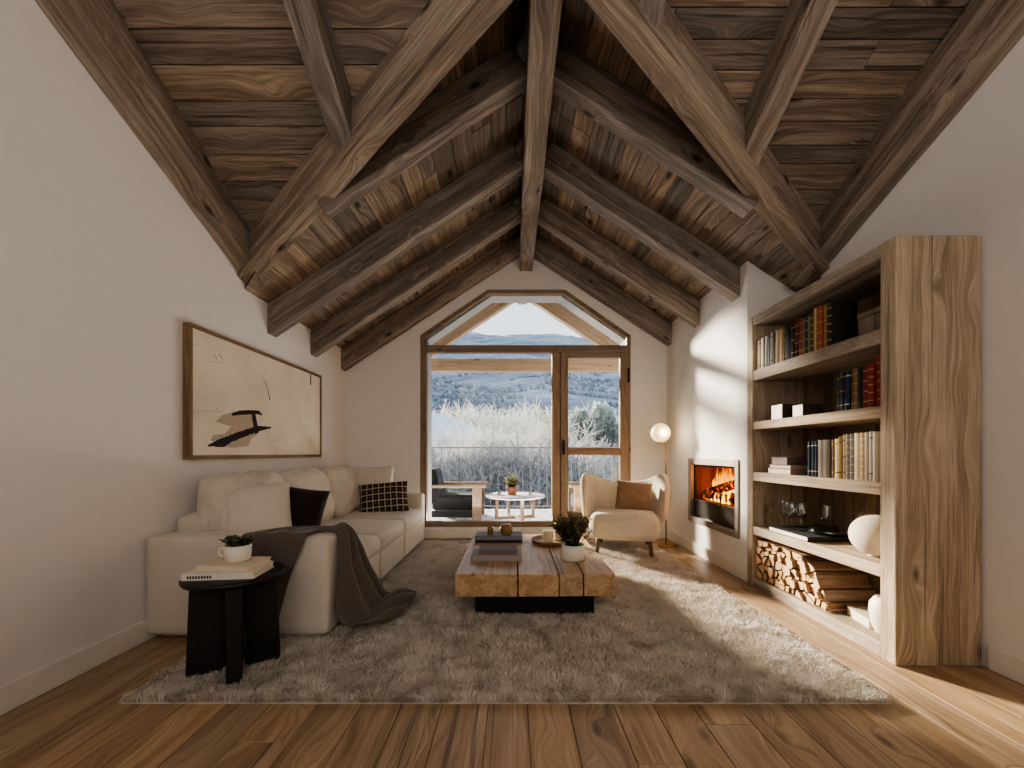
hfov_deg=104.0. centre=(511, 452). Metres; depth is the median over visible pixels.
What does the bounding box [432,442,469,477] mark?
frosted tree
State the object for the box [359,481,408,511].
throw pillow
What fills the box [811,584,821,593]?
log
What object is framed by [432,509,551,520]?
floor
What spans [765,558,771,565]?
log
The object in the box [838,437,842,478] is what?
book
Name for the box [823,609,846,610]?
log
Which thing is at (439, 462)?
frosted tree
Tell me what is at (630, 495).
throw pillow
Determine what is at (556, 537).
candle
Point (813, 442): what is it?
book
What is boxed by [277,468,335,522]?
cushion
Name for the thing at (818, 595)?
log
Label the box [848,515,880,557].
vase
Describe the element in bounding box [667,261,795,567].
wall
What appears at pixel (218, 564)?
book
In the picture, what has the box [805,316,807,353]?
book
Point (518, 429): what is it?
frosted tree
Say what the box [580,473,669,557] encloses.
armchair
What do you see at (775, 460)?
book
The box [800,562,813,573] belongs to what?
log
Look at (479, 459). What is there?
frosted tree
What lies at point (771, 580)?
log
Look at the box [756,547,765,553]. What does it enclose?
log
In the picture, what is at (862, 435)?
book
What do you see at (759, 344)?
book
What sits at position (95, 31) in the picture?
beam
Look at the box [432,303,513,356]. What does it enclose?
rafter
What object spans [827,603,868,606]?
log
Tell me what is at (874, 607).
vase
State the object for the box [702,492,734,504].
log
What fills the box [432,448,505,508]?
frosted tree
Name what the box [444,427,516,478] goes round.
frosted tree
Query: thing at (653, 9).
rafter
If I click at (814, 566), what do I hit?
log
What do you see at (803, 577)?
log
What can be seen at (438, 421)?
snowy knoll
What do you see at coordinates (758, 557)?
log
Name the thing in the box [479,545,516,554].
book
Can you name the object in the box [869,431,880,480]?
book
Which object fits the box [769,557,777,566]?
log
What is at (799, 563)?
log
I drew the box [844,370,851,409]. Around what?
book
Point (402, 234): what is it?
rafter
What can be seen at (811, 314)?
book
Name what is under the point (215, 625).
side table
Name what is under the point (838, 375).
book
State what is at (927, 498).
bookcase
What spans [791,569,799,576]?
log
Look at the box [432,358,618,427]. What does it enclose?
woods
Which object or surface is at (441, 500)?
seat cushion
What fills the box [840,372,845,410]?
book
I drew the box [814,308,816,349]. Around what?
book
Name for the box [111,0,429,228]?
ceiling
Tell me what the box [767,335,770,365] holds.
book
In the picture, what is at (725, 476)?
fire
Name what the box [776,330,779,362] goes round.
book
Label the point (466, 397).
frosted tree
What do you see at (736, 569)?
baseboard
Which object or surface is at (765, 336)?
book
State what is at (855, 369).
book
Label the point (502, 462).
frosted tree
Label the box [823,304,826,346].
book
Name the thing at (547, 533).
candle
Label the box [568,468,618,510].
lounge chair
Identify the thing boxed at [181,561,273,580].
book
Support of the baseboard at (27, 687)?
attached to the wall at (104, 263)
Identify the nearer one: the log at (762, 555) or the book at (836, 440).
the book at (836, 440)
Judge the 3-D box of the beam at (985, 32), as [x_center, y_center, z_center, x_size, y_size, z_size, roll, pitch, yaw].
[2.470,-2.527,1.373,0.168,2.208,4.338,0,0,0]
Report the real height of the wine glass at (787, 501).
0.218 m
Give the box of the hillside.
[432,332,618,433]
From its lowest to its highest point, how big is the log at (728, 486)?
0.248 m
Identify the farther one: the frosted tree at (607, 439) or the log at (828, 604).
the frosted tree at (607, 439)
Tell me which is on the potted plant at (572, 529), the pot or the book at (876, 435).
the pot
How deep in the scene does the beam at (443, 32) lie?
2.36 m
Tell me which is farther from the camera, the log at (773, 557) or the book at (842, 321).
the log at (773, 557)
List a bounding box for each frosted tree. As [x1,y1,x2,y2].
[432,399,467,420]
[432,417,531,478]
[432,425,474,458]
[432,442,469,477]
[432,444,462,489]
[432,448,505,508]
[432,452,494,508]
[433,397,493,431]
[437,423,527,508]
[437,448,550,508]
[442,434,539,508]
[443,448,544,508]
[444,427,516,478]
[446,421,505,453]
[448,401,530,437]
[450,448,530,508]
[453,422,544,480]
[459,423,608,481]
[460,400,529,456]
[462,436,601,508]
[481,406,520,431]
[484,396,582,446]
[505,402,550,439]
[515,415,618,467]
[517,429,609,477]
[526,400,618,461]
[530,457,608,505]
[538,439,618,481]
[548,455,608,488]
[568,435,618,478]
[605,455,618,479]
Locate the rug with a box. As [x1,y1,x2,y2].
[119,540,890,703]
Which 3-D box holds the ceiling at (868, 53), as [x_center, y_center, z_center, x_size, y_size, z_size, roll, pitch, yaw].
[1.466,-3.017,1.015,2.568,2.717,4.822,0,0,0]
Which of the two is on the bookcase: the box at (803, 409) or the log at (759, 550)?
the box at (803, 409)
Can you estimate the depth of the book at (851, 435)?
2.47 m
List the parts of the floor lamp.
globe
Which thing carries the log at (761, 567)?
on the log at (760, 574)
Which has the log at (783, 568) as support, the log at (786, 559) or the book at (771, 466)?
the log at (786, 559)
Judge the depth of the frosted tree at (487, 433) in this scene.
23.04 m
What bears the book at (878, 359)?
on the bookcase
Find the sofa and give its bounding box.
[147,465,424,635]
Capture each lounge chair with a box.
[432,468,488,520]
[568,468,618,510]
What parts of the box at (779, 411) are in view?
panel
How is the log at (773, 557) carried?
on the log at (773, 562)
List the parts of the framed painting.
frame rail, frame rail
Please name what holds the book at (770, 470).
on the bookcase
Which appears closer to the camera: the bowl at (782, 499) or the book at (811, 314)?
the book at (811, 314)
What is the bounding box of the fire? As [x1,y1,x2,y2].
[710,468,734,504]
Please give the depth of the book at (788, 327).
3.02 m
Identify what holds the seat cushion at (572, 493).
on the lounge chair at (574, 493)
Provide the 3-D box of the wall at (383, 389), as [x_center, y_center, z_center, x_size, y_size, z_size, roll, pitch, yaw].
[0.150,-0.775,5.452,4.800,4.450,0.085,0,0,0]
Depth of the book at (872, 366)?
2.32 m
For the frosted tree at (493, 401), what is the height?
15.841 m
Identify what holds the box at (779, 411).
on the bookcase
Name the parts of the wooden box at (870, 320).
lid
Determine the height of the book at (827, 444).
0.253 m
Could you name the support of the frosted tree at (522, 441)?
on the hillside
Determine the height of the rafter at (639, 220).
1.472 m
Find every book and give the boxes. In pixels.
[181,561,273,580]
[196,556,270,570]
[471,548,521,560]
[475,531,521,539]
[475,540,521,542]
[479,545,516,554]
[757,341,758,369]
[758,340,760,368]
[761,338,762,367]
[763,338,764,367]
[765,336,766,366]
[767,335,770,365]
[768,468,807,474]
[769,464,807,468]
[769,526,850,541]
[771,333,772,364]
[771,457,807,464]
[773,332,775,363]
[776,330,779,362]
[780,328,782,361]
[783,327,784,360]
[785,324,790,359]
[791,323,794,357]
[795,320,798,356]
[799,318,803,355]
[803,318,804,353]
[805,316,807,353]
[808,315,809,352]
[808,441,811,475]
[810,313,813,351]
[812,441,814,476]
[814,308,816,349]
[815,441,817,476]
[817,306,823,348]
[818,440,822,476]
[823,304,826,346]
[823,439,834,477]
[827,302,857,345]
[832,440,834,477]
[835,439,837,477]
[837,374,839,410]
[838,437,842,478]
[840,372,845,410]
[843,435,845,478]
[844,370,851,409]
[846,434,849,478]
[846,605,873,628]
[850,434,853,479]
[852,369,853,408]
[854,368,857,408]
[854,433,859,479]
[858,367,862,408]
[860,433,864,479]
[863,365,867,407]
[865,432,868,480]
[868,363,875,406]
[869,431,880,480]
[873,432,880,481]
[876,356,880,405]
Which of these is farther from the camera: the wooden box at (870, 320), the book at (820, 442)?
the book at (820, 442)
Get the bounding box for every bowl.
[780,499,792,515]
[785,501,797,517]
[795,502,807,518]
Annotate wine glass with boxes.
[780,499,792,527]
[785,501,797,529]
[795,502,807,531]
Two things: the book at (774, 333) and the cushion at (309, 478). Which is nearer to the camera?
the book at (774, 333)
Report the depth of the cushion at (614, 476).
6.46 m
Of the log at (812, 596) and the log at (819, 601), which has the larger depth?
the log at (812, 596)
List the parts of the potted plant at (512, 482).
pot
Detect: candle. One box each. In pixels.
[543,529,552,542]
[554,523,562,540]
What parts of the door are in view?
rail, rail, rail, pane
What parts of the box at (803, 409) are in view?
panel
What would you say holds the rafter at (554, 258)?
attached to the ceiling at (750, 239)
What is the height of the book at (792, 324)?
0.258 m
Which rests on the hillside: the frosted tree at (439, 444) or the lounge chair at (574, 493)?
the frosted tree at (439, 444)
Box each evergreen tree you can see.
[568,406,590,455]
[582,400,618,473]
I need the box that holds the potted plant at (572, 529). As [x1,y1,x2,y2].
[550,509,594,561]
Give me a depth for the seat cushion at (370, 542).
3.16 m
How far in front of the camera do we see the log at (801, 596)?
2.91 m
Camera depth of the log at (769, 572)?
3.24 m
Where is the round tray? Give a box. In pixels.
[531,535,570,545]
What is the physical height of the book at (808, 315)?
0.265 m
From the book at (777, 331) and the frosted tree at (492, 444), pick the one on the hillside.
the frosted tree at (492, 444)
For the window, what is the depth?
5.40 m
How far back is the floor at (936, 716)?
1.67 m
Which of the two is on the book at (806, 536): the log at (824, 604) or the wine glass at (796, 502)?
the wine glass at (796, 502)
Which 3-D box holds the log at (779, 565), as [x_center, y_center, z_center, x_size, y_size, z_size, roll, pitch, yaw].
[2.295,0.900,3.173,0.362,0.067,0.079,0,0,0]
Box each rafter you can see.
[267,143,522,336]
[283,0,357,159]
[311,198,520,356]
[318,45,525,218]
[341,236,519,370]
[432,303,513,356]
[531,303,618,358]
[534,236,671,345]
[537,198,699,326]
[543,143,739,301]
[552,44,757,218]
[632,0,666,41]
[736,0,838,171]
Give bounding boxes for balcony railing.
[432,447,618,509]
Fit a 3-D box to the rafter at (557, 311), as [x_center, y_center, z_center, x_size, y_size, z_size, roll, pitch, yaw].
[1.611,-1.901,6.901,2.856,1.994,0.148,0,0,0]
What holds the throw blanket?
on the sofa
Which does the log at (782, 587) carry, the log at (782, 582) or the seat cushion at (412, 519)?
the log at (782, 582)
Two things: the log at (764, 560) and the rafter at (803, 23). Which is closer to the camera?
the rafter at (803, 23)
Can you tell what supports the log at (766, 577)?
on the bookcase
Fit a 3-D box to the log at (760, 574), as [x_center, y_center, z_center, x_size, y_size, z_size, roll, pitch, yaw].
[2.280,1.025,3.397,0.359,0.068,0.066,0,0,0]
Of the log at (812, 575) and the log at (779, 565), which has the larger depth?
the log at (779, 565)
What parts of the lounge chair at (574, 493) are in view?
leg, armrest, armrest, leg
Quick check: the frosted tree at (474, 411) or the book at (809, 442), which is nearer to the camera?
the book at (809, 442)
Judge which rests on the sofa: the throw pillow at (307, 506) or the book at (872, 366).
the throw pillow at (307, 506)
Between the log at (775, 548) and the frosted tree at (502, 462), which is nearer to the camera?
the log at (775, 548)
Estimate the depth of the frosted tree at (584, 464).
19.59 m
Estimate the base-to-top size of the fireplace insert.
0.730 m
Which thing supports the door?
attached to the window
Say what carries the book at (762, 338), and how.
on the bookcase
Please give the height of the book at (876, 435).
0.286 m
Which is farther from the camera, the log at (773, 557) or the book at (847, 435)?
the log at (773, 557)
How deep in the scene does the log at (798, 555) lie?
2.92 m
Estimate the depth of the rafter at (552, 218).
4.47 m
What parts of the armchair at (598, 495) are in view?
leg, seat, backrest, leg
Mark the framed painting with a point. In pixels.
(240, 401)
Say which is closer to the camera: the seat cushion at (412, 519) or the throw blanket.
the throw blanket
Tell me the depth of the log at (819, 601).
2.75 m
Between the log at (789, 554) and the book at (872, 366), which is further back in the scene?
the log at (789, 554)
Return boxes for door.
[560,352,629,520]
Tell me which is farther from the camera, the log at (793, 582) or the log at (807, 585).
the log at (793, 582)
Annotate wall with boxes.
[0,0,345,684]
[346,237,666,527]
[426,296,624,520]
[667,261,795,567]
[821,36,1023,667]
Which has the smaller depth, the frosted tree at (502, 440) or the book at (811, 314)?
the book at (811, 314)
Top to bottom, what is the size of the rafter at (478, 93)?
1.148 m
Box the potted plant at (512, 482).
[503,475,519,494]
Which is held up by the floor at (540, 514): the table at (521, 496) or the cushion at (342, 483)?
the table at (521, 496)
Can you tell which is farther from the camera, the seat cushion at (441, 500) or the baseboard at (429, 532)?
the seat cushion at (441, 500)
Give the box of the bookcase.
[748,236,980,665]
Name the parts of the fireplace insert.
panel, door frame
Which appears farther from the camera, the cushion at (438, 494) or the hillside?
the hillside
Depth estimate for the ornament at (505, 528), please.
3.68 m
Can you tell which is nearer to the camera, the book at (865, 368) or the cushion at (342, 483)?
the book at (865, 368)
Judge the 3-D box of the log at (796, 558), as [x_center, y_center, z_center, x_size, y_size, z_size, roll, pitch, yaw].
[2.271,0.774,2.921,0.359,0.022,0.077,0,0,0]
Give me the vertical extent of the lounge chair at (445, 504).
0.808 m
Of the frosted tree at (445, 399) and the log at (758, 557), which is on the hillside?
the frosted tree at (445, 399)
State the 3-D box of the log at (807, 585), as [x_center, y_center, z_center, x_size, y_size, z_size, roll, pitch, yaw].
[2.261,0.958,2.862,0.337,0.059,0.048,0,0,0]
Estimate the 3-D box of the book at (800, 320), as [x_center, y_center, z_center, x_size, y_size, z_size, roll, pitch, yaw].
[2.180,-0.840,2.914,0.171,0.270,0.033,0,0,0]
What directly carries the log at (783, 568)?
on the log
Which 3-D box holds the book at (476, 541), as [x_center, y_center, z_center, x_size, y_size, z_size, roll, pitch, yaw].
[-0.122,0.807,3.760,0.430,0.022,0.220,0,0,0]
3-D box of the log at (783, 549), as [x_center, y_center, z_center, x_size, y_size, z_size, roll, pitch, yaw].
[2.302,0.759,3.127,0.358,0.029,0.049,0,0,0]
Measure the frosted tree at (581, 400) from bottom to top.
14.468 m
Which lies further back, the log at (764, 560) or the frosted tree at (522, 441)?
the frosted tree at (522, 441)
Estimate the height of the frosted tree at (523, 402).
15.966 m
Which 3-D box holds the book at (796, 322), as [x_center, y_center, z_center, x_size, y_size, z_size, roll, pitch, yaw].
[2.181,-0.838,2.945,0.187,0.266,0.029,0,0,0]
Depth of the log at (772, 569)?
3.22 m
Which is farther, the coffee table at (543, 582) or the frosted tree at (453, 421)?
the frosted tree at (453, 421)
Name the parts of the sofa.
arm, panel, panel, panel, arm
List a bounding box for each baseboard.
[0,619,158,715]
[425,528,664,537]
[667,529,747,581]
[988,645,1023,684]
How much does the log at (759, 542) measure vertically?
0.053 m
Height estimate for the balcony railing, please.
1.162 m
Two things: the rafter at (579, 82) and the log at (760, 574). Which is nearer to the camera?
the rafter at (579, 82)
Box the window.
[420,290,630,526]
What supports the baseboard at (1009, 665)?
attached to the wall at (969, 181)
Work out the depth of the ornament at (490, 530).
3.70 m
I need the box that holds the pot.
[561,542,584,561]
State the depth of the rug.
2.21 m
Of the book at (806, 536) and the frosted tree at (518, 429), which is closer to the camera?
the book at (806, 536)
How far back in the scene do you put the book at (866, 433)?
2.36 m
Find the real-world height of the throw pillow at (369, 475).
0.521 m
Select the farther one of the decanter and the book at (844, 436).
the decanter
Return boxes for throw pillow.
[225,481,291,530]
[290,487,329,525]
[352,466,393,508]
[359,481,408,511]
[615,480,651,510]
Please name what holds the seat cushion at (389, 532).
on the sofa
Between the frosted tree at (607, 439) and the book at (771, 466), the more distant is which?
the frosted tree at (607, 439)
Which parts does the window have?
sill, arch frame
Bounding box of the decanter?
[807,504,845,535]
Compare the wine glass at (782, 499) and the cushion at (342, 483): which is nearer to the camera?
the wine glass at (782, 499)
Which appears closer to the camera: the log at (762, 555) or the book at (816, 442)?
the book at (816, 442)
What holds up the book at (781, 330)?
on the bookcase
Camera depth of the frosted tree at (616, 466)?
18.92 m
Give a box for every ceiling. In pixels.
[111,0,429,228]
[245,0,820,347]
[667,0,970,218]
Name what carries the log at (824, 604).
on the bookcase
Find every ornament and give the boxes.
[487,523,493,534]
[500,523,512,534]
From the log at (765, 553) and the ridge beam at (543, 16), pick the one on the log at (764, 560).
the log at (765, 553)
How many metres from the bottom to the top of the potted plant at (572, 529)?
0.371 m
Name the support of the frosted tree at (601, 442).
on the hillside
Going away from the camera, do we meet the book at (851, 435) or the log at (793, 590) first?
the book at (851, 435)
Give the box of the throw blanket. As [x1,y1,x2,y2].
[243,522,416,627]
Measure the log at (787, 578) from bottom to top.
0.068 m
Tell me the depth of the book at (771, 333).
3.21 m
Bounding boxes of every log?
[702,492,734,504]
[703,479,734,492]
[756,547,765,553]
[756,554,762,563]
[757,540,771,546]
[757,569,763,578]
[758,564,766,572]
[760,551,770,557]
[762,557,768,563]
[763,541,780,546]
[763,552,776,555]
[764,573,769,579]
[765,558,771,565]
[768,567,782,574]
[768,569,777,577]
[768,577,774,583]
[769,555,776,559]
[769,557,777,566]
[773,546,792,550]
[775,562,784,569]
[778,580,789,585]
[779,584,785,589]
[782,548,798,552]
[782,564,793,576]
[784,557,795,563]
[784,566,793,575]
[785,550,804,557]
[786,560,798,568]
[786,577,794,584]
[790,579,807,587]
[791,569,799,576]
[791,588,798,593]
[792,552,810,558]
[795,557,830,560]
[797,554,819,556]
[797,561,806,568]
[797,592,805,599]
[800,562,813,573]
[800,571,813,580]
[802,582,812,591]
[806,594,815,604]
[807,561,862,571]
[807,572,864,577]
[808,594,816,601]
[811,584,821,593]
[813,574,871,589]
[815,592,822,598]
[816,599,868,605]
[821,590,876,600]
[821,602,868,608]
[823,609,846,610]
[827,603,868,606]
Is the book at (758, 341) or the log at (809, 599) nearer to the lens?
the log at (809, 599)
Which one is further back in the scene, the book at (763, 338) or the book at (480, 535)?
the book at (480, 535)
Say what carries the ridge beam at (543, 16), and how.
attached to the ceiling at (750, 239)
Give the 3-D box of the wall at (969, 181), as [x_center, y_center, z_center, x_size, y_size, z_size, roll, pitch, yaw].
[2.700,-1.510,2.065,0.300,5.920,7.330,0,0,0]
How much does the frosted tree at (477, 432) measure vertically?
10.420 m
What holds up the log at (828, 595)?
on the log at (824, 604)
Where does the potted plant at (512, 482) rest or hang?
on the table at (521, 496)
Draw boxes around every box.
[772,404,800,419]
[793,404,822,416]
[857,305,880,335]
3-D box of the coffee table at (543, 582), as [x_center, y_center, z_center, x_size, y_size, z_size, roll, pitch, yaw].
[0.158,0.972,3.370,1.085,0.308,1.340,0,0,0]
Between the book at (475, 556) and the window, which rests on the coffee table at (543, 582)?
the book at (475, 556)
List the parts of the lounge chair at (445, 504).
rail, armrest, armrest, leg, leg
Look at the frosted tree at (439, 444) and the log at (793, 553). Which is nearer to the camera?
the log at (793, 553)
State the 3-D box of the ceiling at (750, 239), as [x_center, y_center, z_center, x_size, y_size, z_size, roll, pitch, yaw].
[0.182,-2.062,4.461,5.846,1.961,5.379,0,0,0]
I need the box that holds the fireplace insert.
[688,458,739,538]
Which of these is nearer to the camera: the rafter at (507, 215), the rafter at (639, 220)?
the rafter at (639, 220)
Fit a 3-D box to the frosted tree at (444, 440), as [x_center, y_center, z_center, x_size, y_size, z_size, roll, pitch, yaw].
[-4.500,3.150,23.555,8.915,10.141,9.471,0,0,15]
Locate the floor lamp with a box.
[651,423,678,547]
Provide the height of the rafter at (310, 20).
1.941 m
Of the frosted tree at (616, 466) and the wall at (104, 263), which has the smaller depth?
the wall at (104, 263)
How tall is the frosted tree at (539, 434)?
12.515 m
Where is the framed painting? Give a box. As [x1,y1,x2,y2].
[183,322,321,459]
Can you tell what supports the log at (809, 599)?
on the bookcase
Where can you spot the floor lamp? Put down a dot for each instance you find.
(660, 433)
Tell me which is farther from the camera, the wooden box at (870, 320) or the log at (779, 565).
the log at (779, 565)
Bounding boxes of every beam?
[34,0,268,286]
[238,0,513,283]
[432,358,618,372]
[519,0,562,270]
[585,0,829,275]
[788,0,1023,285]
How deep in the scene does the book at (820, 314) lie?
2.71 m
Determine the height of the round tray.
0.036 m
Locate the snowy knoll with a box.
[432,413,497,453]
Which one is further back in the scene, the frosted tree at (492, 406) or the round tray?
the frosted tree at (492, 406)
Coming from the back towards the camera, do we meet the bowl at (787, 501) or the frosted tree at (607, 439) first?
the frosted tree at (607, 439)
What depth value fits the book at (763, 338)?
3.33 m
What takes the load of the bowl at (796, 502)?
on the wine glass at (796, 502)
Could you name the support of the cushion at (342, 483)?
on the sofa
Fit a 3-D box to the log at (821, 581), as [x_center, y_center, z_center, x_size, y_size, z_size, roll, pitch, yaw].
[2.290,0.894,2.775,0.357,0.101,0.059,0,0,0]
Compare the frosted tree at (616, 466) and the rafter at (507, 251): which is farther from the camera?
the frosted tree at (616, 466)
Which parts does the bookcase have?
panel, shelf, shelf, shelf, shelf, panel, panel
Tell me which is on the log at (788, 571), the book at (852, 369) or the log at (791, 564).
the log at (791, 564)
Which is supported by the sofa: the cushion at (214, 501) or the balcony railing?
the cushion at (214, 501)
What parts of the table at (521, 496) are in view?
leg, leg, leg, leg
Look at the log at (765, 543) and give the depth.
3.31 m
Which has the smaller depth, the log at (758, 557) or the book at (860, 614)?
the book at (860, 614)
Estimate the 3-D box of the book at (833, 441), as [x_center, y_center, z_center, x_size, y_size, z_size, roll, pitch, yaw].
[2.184,0.038,2.619,0.175,0.252,0.034,0,0,0]
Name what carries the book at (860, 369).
on the bookcase
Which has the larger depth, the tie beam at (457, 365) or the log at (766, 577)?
the tie beam at (457, 365)
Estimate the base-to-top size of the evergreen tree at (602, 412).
10.318 m
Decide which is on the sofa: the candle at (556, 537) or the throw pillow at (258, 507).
the throw pillow at (258, 507)
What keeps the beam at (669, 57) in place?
attached to the ceiling at (750, 239)
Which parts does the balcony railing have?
rail, rail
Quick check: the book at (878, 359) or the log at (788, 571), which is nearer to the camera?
the book at (878, 359)
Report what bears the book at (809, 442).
on the bookcase
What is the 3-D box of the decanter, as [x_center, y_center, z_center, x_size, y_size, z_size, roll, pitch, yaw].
[2.300,0.484,2.930,0.224,0.215,0.224,0,0,0]
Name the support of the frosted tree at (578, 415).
on the hillside
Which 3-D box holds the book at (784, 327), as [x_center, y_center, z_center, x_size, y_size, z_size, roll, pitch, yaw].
[2.184,-0.836,3.085,0.186,0.262,0.029,0,0,0]
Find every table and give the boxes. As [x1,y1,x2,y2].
[179,561,285,684]
[455,534,614,613]
[485,492,544,520]
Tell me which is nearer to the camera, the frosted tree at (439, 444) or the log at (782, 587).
the log at (782, 587)
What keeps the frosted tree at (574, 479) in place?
on the hillside
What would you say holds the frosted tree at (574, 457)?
on the hillside
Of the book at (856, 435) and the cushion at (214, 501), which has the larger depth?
the cushion at (214, 501)
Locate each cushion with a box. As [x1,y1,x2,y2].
[195,471,283,530]
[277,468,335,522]
[318,465,359,517]
[320,519,403,549]
[331,508,422,532]
[357,534,379,557]
[432,468,445,503]
[433,492,471,509]
[571,492,573,506]
[610,468,618,480]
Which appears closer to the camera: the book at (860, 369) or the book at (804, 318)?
the book at (860, 369)
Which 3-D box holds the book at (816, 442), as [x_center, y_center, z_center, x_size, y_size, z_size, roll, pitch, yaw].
[2.178,0.040,2.761,0.173,0.248,0.029,0,0,0]
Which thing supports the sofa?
on the rug
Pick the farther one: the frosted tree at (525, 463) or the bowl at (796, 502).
the frosted tree at (525, 463)
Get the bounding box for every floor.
[0,538,1023,767]
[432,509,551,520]
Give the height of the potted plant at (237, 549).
0.142 m
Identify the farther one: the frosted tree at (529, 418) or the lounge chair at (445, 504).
the frosted tree at (529, 418)
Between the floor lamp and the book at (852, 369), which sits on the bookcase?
the book at (852, 369)
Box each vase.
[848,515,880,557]
[868,594,880,634]

